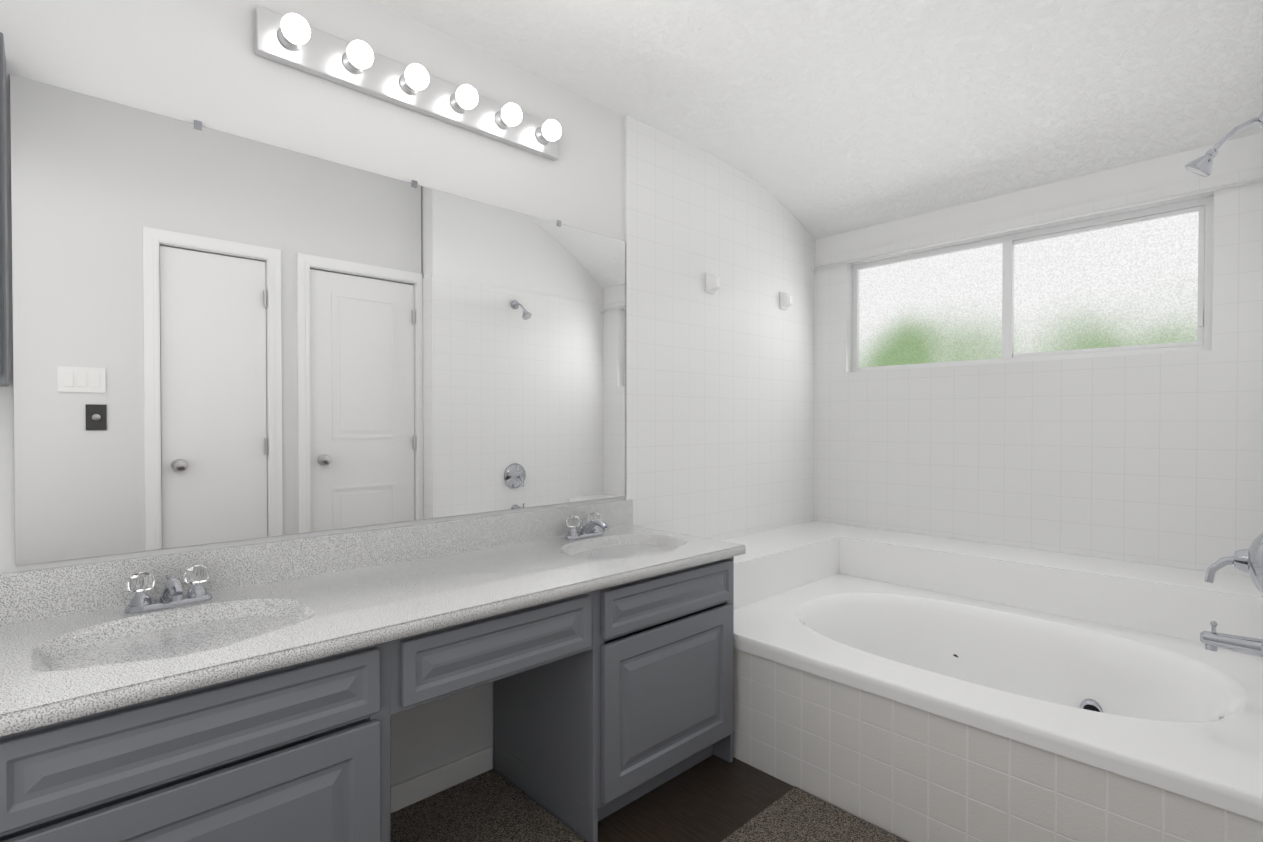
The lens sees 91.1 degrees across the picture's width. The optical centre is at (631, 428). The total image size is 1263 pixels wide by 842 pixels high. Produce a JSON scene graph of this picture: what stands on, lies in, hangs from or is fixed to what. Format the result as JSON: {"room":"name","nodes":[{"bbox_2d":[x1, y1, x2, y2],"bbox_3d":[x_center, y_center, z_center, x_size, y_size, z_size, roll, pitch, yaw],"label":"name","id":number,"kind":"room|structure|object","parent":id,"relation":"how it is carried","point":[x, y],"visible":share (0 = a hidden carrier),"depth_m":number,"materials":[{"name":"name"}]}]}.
{"room":"bathroom","nodes":[
{"label":"bathroom","id":0,"kind":"room"},
{"bbox_2d":[0,0,624,785],"bbox_3d":[-0.852,-0.258,1.838,2.137,2.850,0.156,-1,1,-43],"label":"wall","id":1,"kind":"structure","parent":0,"point":[220,336],"depth_m":1.66,"materials":[{"name":"white paint"}]},
{"bbox_2d":[0,32,9,386],"bbox_3d":[-1.326,-0.431,1.197,0.166,0.690,0.131,-1,1,-43],"label":"medicine cabinet","id":2,"kind":"object","parent":1,"relation":"attached to","point":[4,338],"visible":1,"depth_m":1.22,"materials":[{"name":"grey paint"}]},
{"bbox_2d":[194,120,201,129],"bbox_3d":[-1.065,-0.745,1.521,0.016,0.020,0.003,-1,1,-43],"label":"mirror clip","id":3,"kind":"object","parent":1,"relation":"attached to","point":[197,124],"depth_m":1.52,"materials":[{"name":"silver metal"}]},
{"bbox_2d":[254,5,561,160],"bbox_3d":[-0.589,-1.032,1.894,0.960,0.116,0.121,-1,1,-43],"label":"sconce","id":4,"kind":"object","parent":1,"relation":"attached to","point":[296,41],"visible":1,"depth_m":1.81,"materials":[{"name":"white"}]},
{"bbox_2d":[412,180,416,187],"bbox_3d":[-0.666,-0.749,1.899,0.016,0.020,0.003,-1,1,-43],"label":"mirror clip","id":5,"kind":"object","parent":1,"relation":"attached to","point":[414,183],"depth_m":1.90,"materials":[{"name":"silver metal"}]},
{"bbox_2d":[391,746,492,812],"bbox_3d":[-0.675,1.124,1.912,0.554,0.085,0.014,-1,1,-43],"label":"baseboard","id":6,"kind":"structure","parent":1,"relation":"attached to","point":[410,791],"depth_m":1.97,"materials":[{"name":"white wood"}]},
{"bbox_2d":[598,754,793,841],"bbox_3d":[0.489,1.219,1.648,3.800,0.100,2.400,-1,1,-43],"label":"floor","id":7,"kind":"structure","parent":0,"point":[713,798],"depth_m":1.91,"materials":[{"name":"brown wood"}]},
{"bbox_2d":[0,638,403,841],"bbox_3d":[-0.967,0.811,1.257,0.747,0.726,0.551,-1,1,-43],"label":"base cabinet","id":8,"kind":"object","parent":7,"relation":"on","point":[301,752],"depth_m":1.12,"materials":[{"name":"grey paint"}]},
{"bbox_2d":[391,769,585,841],"bbox_3d":[-0.264,1.171,0.948,1.325,0.012,1.949,-1,1,-43],"label":"carpet","id":9,"kind":"object","parent":7,"relation":"on","point":[492,805],"visible":0.8,"depth_m":1.83,"materials":[{"name":"carpet"}]},
{"bbox_2d":[404,588,607,841],"bbox_3d":[-0.488,0.806,1.711,0.572,0.726,0.551,-1,1,-43],"label":"base cabinet","id":10,"kind":"object","parent":7,"relation":"on","point":[546,664],"depth_m":1.73,"materials":[{"name":"grey paint"}]},
{"bbox_2d":[608,557,733,815],"bbox_3d":[-0.049,0.801,2.127,0.638,0.726,0.551,-1,1,-43],"label":"base cabinet","id":11,"kind":"object","parent":7,"relation":"on","point":[608,701],"depth_m":1.91,"materials":[{"name":"grey paint"}]},
{"bbox_2d":[0,499,745,736],"bbox_3d":[-0.520,0.418,1.659,1.960,0.235,0.580,-1,1,-43],"label":"countertop","id":12,"kind":"structure","parent":11,"relation":"on","point":[76,641],"depth_m":1.44,"materials":[{"name":"stone"}]},
{"bbox_2d":[124,565,211,613],"bbox_3d":[-1.028,0.367,1.389,0.164,0.082,0.159,-1,1,-43],"label":"faucet","id":13,"kind":"object","parent":12,"relation":"on","point":[139,584],"visible":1,"depth_m":1.39,"materials":[{"name":"silver metal"}]},
{"bbox_2d":[565,512,608,539],"bbox_3d":[-0.137,0.358,2.233,0.164,0.082,0.159,-1,1,-43],"label":"faucet","id":14,"kind":"object","parent":12,"relation":"on","point":[590,528],"visible":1,"depth_m":2.23,"materials":[{"name":"silver metal"}]},
{"bbox_2d":[721,787,907,841],"bbox_3d":[0.707,1.166,1.344,0.630,0.012,1.190,-1,1,-43],"label":"carpet","id":15,"kind":"object","parent":7,"relation":"on","point":[795,814],"visible":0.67,"depth_m":1.80,"materials":[{"name":"carpet"}]},
{"bbox_2d":[720,521,1262,841],"bbox_3d":[1.144,0.850,2.376,1.420,0.622,1.816,-1,1,-43],"label":"bathtub","id":16,"kind":"object","parent":7,"relation":"on","point":[910,687],"visible":0.96,"depth_m":1.99,"materials":[{"name":"white plastic"}]},
{"bbox_2d":[625,115,814,539],"bbox_3d":[0.511,-0.273,3.126,1.613,2.850,0.160,-1,1,-43],"label":"wall","id":17,"kind":"structure","parent":0,"point":[719,414],"depth_m":2.89,"materials":[{"name":"white tile"}]},
{"bbox_2d":[705,272,792,309],"bbox_3d":[0.600,-0.672,3.058,0.670,0.092,0.052,-1,1,-43],"label":"post","id":18,"kind":"object","parent":17,"relation":"attached to","point":[712,283],"visible":1,"depth_m":2.85,"materials":[{"name":"white ceramic"}]},
{"bbox_2d":[373,0,1262,238],"bbox_3d":[0.460,-1.294,1.613,3.750,0.506,2.270,-1,1,-43],"label":"ceiling","id":19,"kind":"structure","parent":0,"point":[817,119],"depth_m":2.29,"materials":[{"name":"white paint"}]},
{"bbox_2d":[814,133,1262,576],"bbox_3d":[1.815,-0.269,2.805,0.160,2.850,2.120,-1,1,-43],"label":"wall","id":20,"kind":"structure","parent":0,"point":[1154,459],"depth_m":2.64,"materials":[{"name":"white tile"}]},
{"bbox_2d":[852,196,1213,371],"bbox_3d":[1.729,-0.594,2.895,0.046,0.593,1.455,-1,1,-43],"label":"window","id":21,"kind":"structure","parent":20,"relation":"in","point":[1138,282],"depth_m":2.76,"materials":[{"name":"white"}]},
{"bbox_3d":[1.932,-0.256,1.656,1.570,2.850,0.292,-1,1,-43],"label":"wall","id":22,"kind":"structure","parent":0,"visible":0},
{"bbox_2d":[811,178,1262,270],"bbox_3d":[1.642,-0.889,2.828,0.022,0.022,1.817,-1,1,-43],"label":"curtain rod","id":23,"kind":"object","parent":22,"relation":"attached to","point":[1087,214],"visible":0.96,"depth_m":2.63,"materials":[{"name":"white metal"}]},
{"bbox_2d":[1185,111,1262,175],"bbox_3d":[1.635,-0.778,1.695,0.066,0.149,0.180,-1,1,-43],"label":"shower head","id":24,"kind":"object","parent":22,"relation":"attached to","point":[1201,165],"visible":1,"depth_m":1.71},
{"bbox_2d":[1200,621,1262,657],"bbox_3d":[1.649,0.578,1.695,0.060,0.081,0.138,-1,1,-43],"label":"tub spout","id":25,"kind":"object","parent":22,"relation":"attached to","point":[1212,640],"visible":1,"depth_m":1.69,"materials":[{"name":"silver metal"}]},
{"bbox_2d":[1205,533,1262,592],"bbox_3d":[1.652,0.359,1.689,0.174,0.174,0.129,-1,1,-43],"label":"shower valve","id":26,"kind":"object","parent":22,"relation":"attached to","point":[1249,560],"visible":1,"depth_m":1.65,"materials":[{"name":"silver metal"}]}
]}

